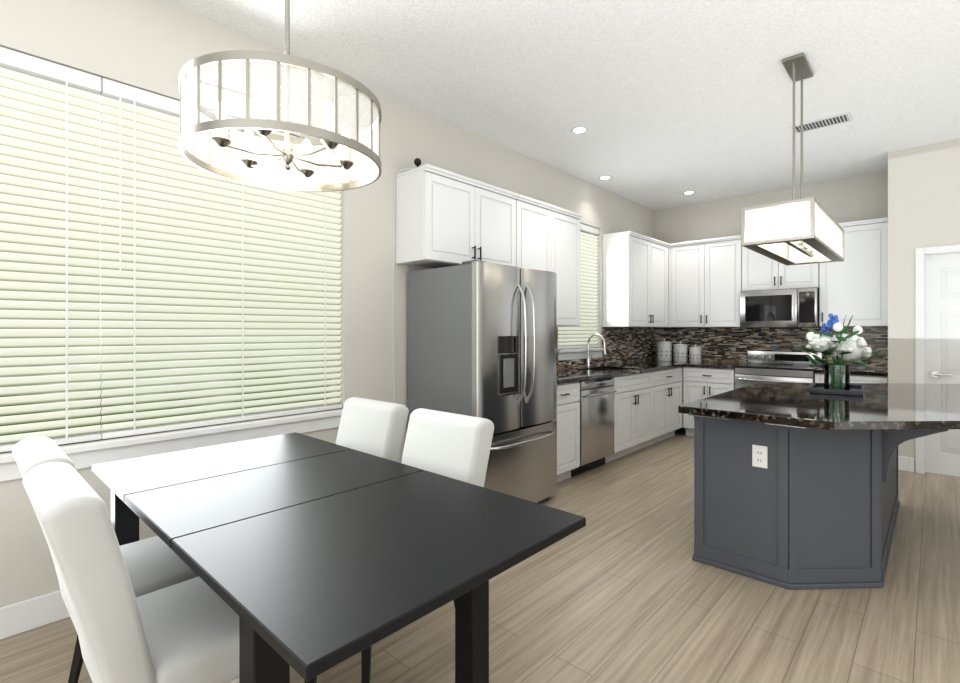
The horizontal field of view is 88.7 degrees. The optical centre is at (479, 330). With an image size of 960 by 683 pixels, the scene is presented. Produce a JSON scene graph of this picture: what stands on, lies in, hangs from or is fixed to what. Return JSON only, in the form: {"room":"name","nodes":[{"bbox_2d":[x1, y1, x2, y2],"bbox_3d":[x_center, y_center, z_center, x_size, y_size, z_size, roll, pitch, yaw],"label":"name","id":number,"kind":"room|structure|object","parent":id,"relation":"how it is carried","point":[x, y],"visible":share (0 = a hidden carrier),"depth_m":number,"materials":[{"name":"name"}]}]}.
{"room":"kitchen","nodes":[
{"label":"kitchen","id":0,"kind":"room"},
{"bbox_2d":[0,0,654,607],"bbox_3d":[-0.918,-0.200,3.446,0.150,3.040,10.210,0,0,43],"label":"wall","id":1,"kind":"structure","parent":0,"point":[154,46],"depth_m":3.35,"materials":[{"name":"white paint"}]},
{"bbox_2d":[0,590,69,639],"bbox_3d":[-2.446,1.252,1.672,0.018,0.135,5.470,0,0,43],"label":"baseboard","id":2,"kind":"structure","parent":1,"relation":"attached to","point":[29,614],"depth_m":2.17,"materials":[{"name":"white"}]},
{"bbox_2d":[0,47,342,451],"bbox_3d":[-1.864,-0.350,2.407,0.124,1.756,2.636,0,0,43],"label":"window blinds","id":3,"kind":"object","parent":1,"relation":"in","point":[181,235],"depth_m":2.51,"materials":[{"name":"white plastic"}]},
{"bbox_2d":[0,409,342,481],"bbox_3d":[-1.836,0.588,2.381,0.120,0.114,2.700,0,0,43],"label":"sill","id":4,"kind":"structure","parent":1,"relation":"attached to","point":[86,455],"depth_m":2.59,"materials":[{"name":"white wood"}]},
{"bbox_2d":[396,164,517,267],"bbox_3d":[-0.146,-0.831,3.897,0.364,0.662,1.016,0,0,43],"label":"upper cabinet","id":5,"kind":"object","parent":1,"relation":"attached to","point":[445,218],"visible":0.9,"depth_m":3.63,"materials":[{"name":"white wood"}]},
{"bbox_2d":[414,158,420,166],"bbox_3d":[-0.457,-1.214,3.598,0.060,0.103,0.060,0,0,43],"label":"camera","id":6,"kind":"object","parent":5,"relation":"on","point":[417,162],"visible":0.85,"depth_m":3.58,"materials":[{"name":"black plastic"}]},
{"bbox_2d":[393,168,413,461],"bbox_3d":[-0.566,-0.062,3.596,0.161,2.245,0.097,0,0,43],"label":"power cord","id":7,"kind":"object","parent":6,"relation":"hanging from","point":[393,277],"visible":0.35,"depth_m":3.63,"materials":[{"name":"white plastic"}]},
{"bbox_2d":[516,194,581,325],"bbox_3d":[0.551,-0.606,4.650,0.364,1.112,1.028,0,0,43],"label":"upper cabinet","id":8,"kind":"object","parent":1,"relation":"attached to","point":[547,237],"visible":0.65,"depth_m":4.61,"materials":[{"name":"white wood"}]},
{"bbox_2d":[558,223,598,348],"bbox_3d":[1.092,-0.515,5.599,0.124,1.426,0.896,0,0,43],"label":"window","id":9,"kind":"structure","parent":1,"relation":"in","point":[569,337],"depth_m":5.72,"materials":[{"name":"white plastic"}]},
{"bbox_2d":[557,348,603,360],"bbox_3d":[1.120,0.258,5.573,0.120,0.114,0.960,0,0,43],"label":"sill","id":10,"kind":"structure","parent":1,"relation":"attached to","point":[569,354],"depth_m":5.48,"materials":[{"name":"white"}]},
{"bbox_2d":[557,327,654,368],"bbox_3d":[1.290,0.179,5.710,0.008,0.456,3.582,0,0,43],"label":"tile backsplash","id":11,"kind":"structure","parent":1,"relation":"attached to","point":[628,344],"depth_m":6.30,"materials":[{"name":"tile"}]},
{"bbox_2d":[603,231,669,326],"bbox_3d":[2.012,-0.606,6.228,0.364,1.112,1.173,0,0,43],"label":"upper cabinet","id":12,"kind":"object","parent":1,"relation":"attached to","point":[635,279],"visible":1,"depth_m":5.89,"materials":[{"name":"white wood"}]},
{"bbox_2d":[0,427,959,682],"bbox_3d":[1.508,1.350,1.098,6.900,0.060,10.360,0,0,43],"label":"floor","id":13,"kind":"structure","parent":0,"point":[621,586],"depth_m":2.28,"materials":[{"name":"brown wood"}]},
{"bbox_2d":[12,436,198,682],"bbox_3d":[-1.231,0.847,1.791,0.460,0.951,0.665,0,0,43],"label":"chair","id":14,"kind":"object","parent":13,"relation":"on","point":[155,563],"visible":0.27,"depth_m":1.70,"materials":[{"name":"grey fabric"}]},
{"bbox_2d":[22,462,316,682],"bbox_3d":[-0.878,0.847,1.450,0.460,0.951,0.665,0,0,43],"label":"chair","id":15,"kind":"object","parent":13,"relation":"on","point":[187,631],"visible":0.81,"depth_m":1.18,"materials":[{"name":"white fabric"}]},
{"bbox_2d":[92,432,585,682],"bbox_3d":[-0.663,0.944,1.793,1.850,0.752,0.910,0,0,43],"label":"dining table","id":16,"kind":"object","parent":13,"relation":"on","point":[306,558],"visible":0.92,"depth_m":1.41,"materials":[{"name":"black wood"}]},
{"bbox_2d":[336,397,408,461],"bbox_3d":[-0.750,0.847,2.428,0.460,0.951,0.665,0,0,43],"label":"chair","id":17,"kind":"object","parent":13,"relation":"on","point":[373,427],"visible":0.38,"depth_m":2.51,"materials":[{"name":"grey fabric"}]},
{"bbox_2d":[361,408,493,682],"bbox_3d":[-0.324,0.847,2.020,0.460,0.951,0.665,0,0,43],"label":"chair","id":18,"kind":"object","parent":13,"relation":"on","point":[453,445],"visible":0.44,"depth_m":2.10,"materials":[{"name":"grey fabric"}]},
{"bbox_2d":[408,260,556,502],"bbox_3d":[0.067,0.426,3.752,0.810,1.787,0.927,0,0,43],"label":"refrigerator","id":19,"kind":"object","parent":13,"relation":"on","point":[482,339],"visible":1,"depth_m":3.46,"materials":[{"name":"grey metal"}]},
{"bbox_2d":[556,382,579,481],"bbox_3d":[0.494,0.882,4.375,0.654,0.875,0.541,0,0,43],"label":"base cabinet","id":20,"kind":"object","parent":13,"relation":"on","point":[568,429],"visible":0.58,"depth_m":4.24,"materials":[{"name":"white wood"}]},
{"bbox_2d":[571,377,616,476],"bbox_3d":[0.908,0.886,4.791,0.656,0.868,0.621,0,0,43],"label":"dishwasher","id":21,"kind":"object","parent":13,"relation":"on","point":[596,401],"visible":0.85,"depth_m":4.57,"materials":[{"name":"silver metal"}]},
{"bbox_2d":[605,372,651,462],"bbox_3d":[1.407,0.882,5.361,0.654,0.875,0.880,0,0,43],"label":"base cabinet","id":22,"kind":"object","parent":13,"relation":"on","point":[633,413],"visible":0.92,"depth_m":5.13,"materials":[{"name":"white wood"}]},
{"bbox_2d":[557,360,693,384],"bbox_3d":[1.524,0.426,5.494,0.645,0.036,3.582,0,0,43],"label":"countertop","id":23,"kind":"structure","parent":22,"relation":"on","point":[570,375],"depth_m":5.20,"materials":[{"name":"black stone"}]},
{"bbox_2d":[586,333,605,366],"bbox_3d":[1.301,0.216,5.481,0.252,0.382,0.091,0,0,43],"label":"faucet","id":24,"kind":"object","parent":23,"relation":"on","point":[588,360],"visible":1,"depth_m":5.51,"materials":[{"name":"silver metal"}]},
{"bbox_2d":[599,369,616,370],"bbox_3d":[1.407,0.542,5.361,0.420,0.195,0.680,0,0,43],"label":"sink basin","id":25,"kind":"object","parent":23,"relation":"in","point":[608,370],"visible":0.04,"depth_m":5.71,"materials":[{"name":"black metal"}]},
{"bbox_2d":[656,339,672,360],"bbox_3d":[2.513,0.256,6.695,0.208,0.302,0.216,0,0,43],"label":"canister","id":26,"kind":"object","parent":23,"relation":"on","point":[664,351],"visible":1,"depth_m":6.61,"materials":[{"name":"white ceramic"}]},
{"bbox_2d":[673,341,687,361],"bbox_3d":[2.678,0.274,6.556,0.185,0.267,0.192,0,0,43],"label":"canister","id":27,"kind":"object","parent":23,"relation":"on","point":[680,352],"visible":1,"depth_m":6.48,"materials":[{"name":"white ceramic"}]},
{"bbox_2d":[689,344,701,361],"bbox_3d":[2.824,0.291,6.435,0.158,0.232,0.164,0,0,43],"label":"canister","id":28,"kind":"object","parent":23,"relation":"on","point":[695,353],"visible":1,"depth_m":6.37,"materials":[{"name":"white ceramic"}]},
{"bbox_2d":[644,367,681,447],"bbox_3d":[2.008,0.882,6.010,0.654,0.875,0.881,0,0,43],"label":"base cabinet","id":29,"kind":"object","parent":13,"relation":"on","point":[666,401],"visible":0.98,"depth_m":5.78,"materials":[{"name":"white wood"}]},
{"bbox_2d":[683,367,734,435],"bbox_3d":[2.956,0.882,6.162,0.591,0.875,0.654,0,0,43],"label":"base cabinet","id":30,"kind":"object","parent":13,"relation":"on","point":[699,383],"visible":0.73,"depth_m":6.00,"materials":[{"name":"white wood"}]},
{"bbox_2d":[684,361,746,368],"bbox_3d":[2.968,0.426,6.157,0.569,0.036,0.645,0,0,43],"label":"countertop","id":31,"kind":"structure","parent":30,"relation":"on","point":[722,365],"depth_m":5.98,"materials":[{"name":"black stone"}]},
{"bbox_2d":[734,350,822,388],"bbox_3d":[3.443,0.782,5.676,0.772,1.075,0.687,0,0,43],"label":"range","id":32,"kind":"object","parent":13,"relation":"on","point":[777,367],"visible":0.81,"depth_m":5.64,"materials":[{"name":"silver metal"}]},
{"bbox_2d":[689,414,947,589],"bbox_3d":[2.231,0.884,3.127,1.076,0.872,2.204,0,0,43],"label":"kitchen island","id":33,"kind":"object","parent":13,"relation":"on","point":[789,507],"visible":0.9,"depth_m":2.53,"materials":[{"name":"painted wood"},{"name":"dark granite"},{"name":"white plastic"}]},
{"bbox_2d":[678,383,959,429],"bbox_3d":[2.572,0.427,3.232,1.438,0.039,2.838,0,0,43],"label":"island countertop","id":34,"kind":"structure","parent":33,"relation":"on","point":[893,406],"depth_m":2.65,"materials":[{"name":"stone"}]},
{"bbox_2d":[809,383,863,395],"bbox_3d":[2.406,0.391,3.305,0.280,0.032,0.420,0,0,39],"label":"tray","id":35,"kind":"object","parent":34,"relation":"on","point":[856,390],"visible":0.9,"depth_m":3.19,"materials":[{"name":"grey"}]},
{"bbox_2d":[791,313,879,389],"bbox_3d":[2.390,0.139,3.314,0.494,0.512,0.409,0,0,43],"label":"vase","id":36,"kind":"object","parent":35,"relation":"on","point":[843,347],"visible":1,"depth_m":3.24,"materials":[{"name":"green plant"}]},
{"bbox_2d":[815,373,887,382],"bbox_3d":[3.970,0.882,5.223,0.600,0.875,0.654,0,0,43],"label":"base cabinet","id":37,"kind":"object","parent":13,"relation":"on","point":[819,377],"visible":0.08,"depth_m":4.95,"materials":[{"name":"white wood"}]},
{"bbox_2d":[814,367,887,375],"bbox_3d":[3.974,0.426,5.226,0.603,0.036,0.645,0,0,43],"label":"countertop","id":38,"kind":"structure","parent":37,"relation":"on","point":[869,371],"depth_m":4.98,"materials":[{"name":"black stone"}]},
{"bbox_2d":[165,0,959,210],"bbox_3d":[1.508,-1.750,1.098,6.900,0.060,10.360,0,0,43],"label":"ceiling","id":39,"kind":"structure","parent":0,"point":[667,103],"depth_m":3.29,"materials":[{"name":"white paint"}]},
{"bbox_2d":[179,0,381,191],"bbox_3d":[-0.706,-1.153,1.799,0.678,1.131,0.678,0,0,43],"label":"drum chandelier","id":40,"kind":"object","parent":39,"relation":"hanging from","point":[262,127],"visible":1,"depth_m":1.63,"materials":[{"name":"silver metal"}]},
{"bbox_2d":[570,126,588,133],"bbox_3d":[0.851,-1.716,4.201,0.155,0.006,0.155,0,0,-2],"label":"recessed light","id":41,"kind":"object","parent":39,"relation":"in","point":[580,130],"depth_m":4.20,"materials":[{"name":"white"}]},
{"bbox_2d":[598,175,611,179],"bbox_3d":[1.402,-1.716,5.503,0.155,0.006,0.155,0,0,-2],"label":"recessed light","id":42,"kind":"object","parent":39,"relation":"in","point":[606,177],"depth_m":5.49,"materials":[{"name":"white"}]},
{"bbox_2d":[682,191,695,194],"bbox_3d":[2.596,-1.716,6.100,0.155,0.006,0.155,0,0,-2],"label":"recessed light","id":43,"kind":"object","parent":39,"relation":"in","point":[687,192],"depth_m":6.08,"materials":[{"name":"white"}]},
{"bbox_2d":[741,53,843,265],"bbox_3d":[2.069,-1.109,3.195,0.355,1.219,1.200,0,0,43],"label":"linear pendant light","id":44,"kind":"object","parent":39,"relation":"hanging from","point":[766,233],"visible":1,"depth_m":2.88,"materials":[{"name":"silver metal"}]},
{"bbox_2d":[790,112,852,133],"bbox_3d":[2.823,-1.714,4.064,0.400,0.009,0.200,0,0,43],"label":"ceiling vent","id":45,"kind":"object","parent":39,"relation":"in","point":[828,121],"visible":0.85,"depth_m":4.04,"materials":[{"name":"white metal"}]},
{"bbox_2d":[655,171,887,426],"bbox_3d":[3.567,-0.200,6.148,2.760,3.040,0.150,0,0,43],"label":"wall","id":46,"kind":"structure","parent":0,"point":[859,198],"depth_m":6.07,"materials":[{"name":"white paint"}]},
{"bbox_2d":[669,235,741,326],"bbox_3d":[2.949,-0.606,6.367,0.881,1.112,0.364,0,0,43],"label":"upper cabinet","id":47,"kind":"object","parent":46,"relation":"attached to","point":[705,282],"visible":0.96,"depth_m":6.23,"materials":[{"name":"white wood"}]},
{"bbox_2d":[655,326,887,368],"bbox_3d":[3.459,0.179,6.136,2.594,0.456,0.008,0,0,43],"label":"tile backsplash","id":48,"kind":"structure","parent":46,"relation":"attached to","point":[727,344],"depth_m":6.17,"materials":[{"name":"tile"}]},
{"bbox_2d":[742,229,818,290],"bbox_3d":[3.559,-0.821,5.801,0.776,0.682,0.364,0,0,43],"label":"upper cabinet","id":49,"kind":"object","parent":46,"relation":"attached to","point":[760,272],"visible":0.5,"depth_m":5.74,"materials":[{"name":"white wood"}]},
{"bbox_2d":[740,288,819,327],"bbox_3d":[3.528,-0.259,5.768,0.772,0.434,0.456,0,0,43],"label":"microwave","id":50,"kind":"object","parent":49,"relation":"attached to","point":[784,308],"visible":0.98,"depth_m":5.61,"materials":[{"name":"silver metal"}]},
{"bbox_2d":[819,217,887,326],"bbox_3d":[4.068,-0.606,5.330,0.602,1.112,0.364,0,0,43],"label":"upper cabinet","id":51,"kind":"object","parent":46,"relation":"attached to","point":[854,283],"visible":0.75,"depth_m":5.19,"materials":[{"name":"white wood"}]},
{"bbox_2d":[888,139,959,471],"bbox_3d":[5.635,-0.200,3.634,3.990,3.040,0.730,0,0,43],"label":"wall","id":52,"kind":"structure","parent":0,"point":[923,196],"depth_m":4.61,"materials":[{"name":"white paint"}]},
{"bbox_2d":[915,244,959,473],"bbox_3d":[4.439,0.274,4.301,0.934,2.092,0.116,0,0,43],"label":"door frame","id":53,"kind":"structure","parent":52,"relation":"attached to","point":[920,253],"depth_m":4.55,"materials":[{"name":"white wood"}]},
{"bbox_2d":[925,253,959,476],"bbox_3d":[4.431,0.303,4.293,0.802,2.018,0.099,0,0,43],"label":"door","id":54,"kind":"structure","parent":52,"relation":"in","point":[942,329],"depth_m":4.49,"materials":[{"name":"white wood"}]},
{"label":"outside","id":55,"kind":"structure","parent":0,"visible":0},
{"bbox_2d":[0,96,328,435],"bbox_3d":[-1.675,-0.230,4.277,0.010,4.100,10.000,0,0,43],"label":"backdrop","id":56,"kind":"structure","parent":55,"point":[147,370],"depth_m":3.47,"materials":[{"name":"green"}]}
]}

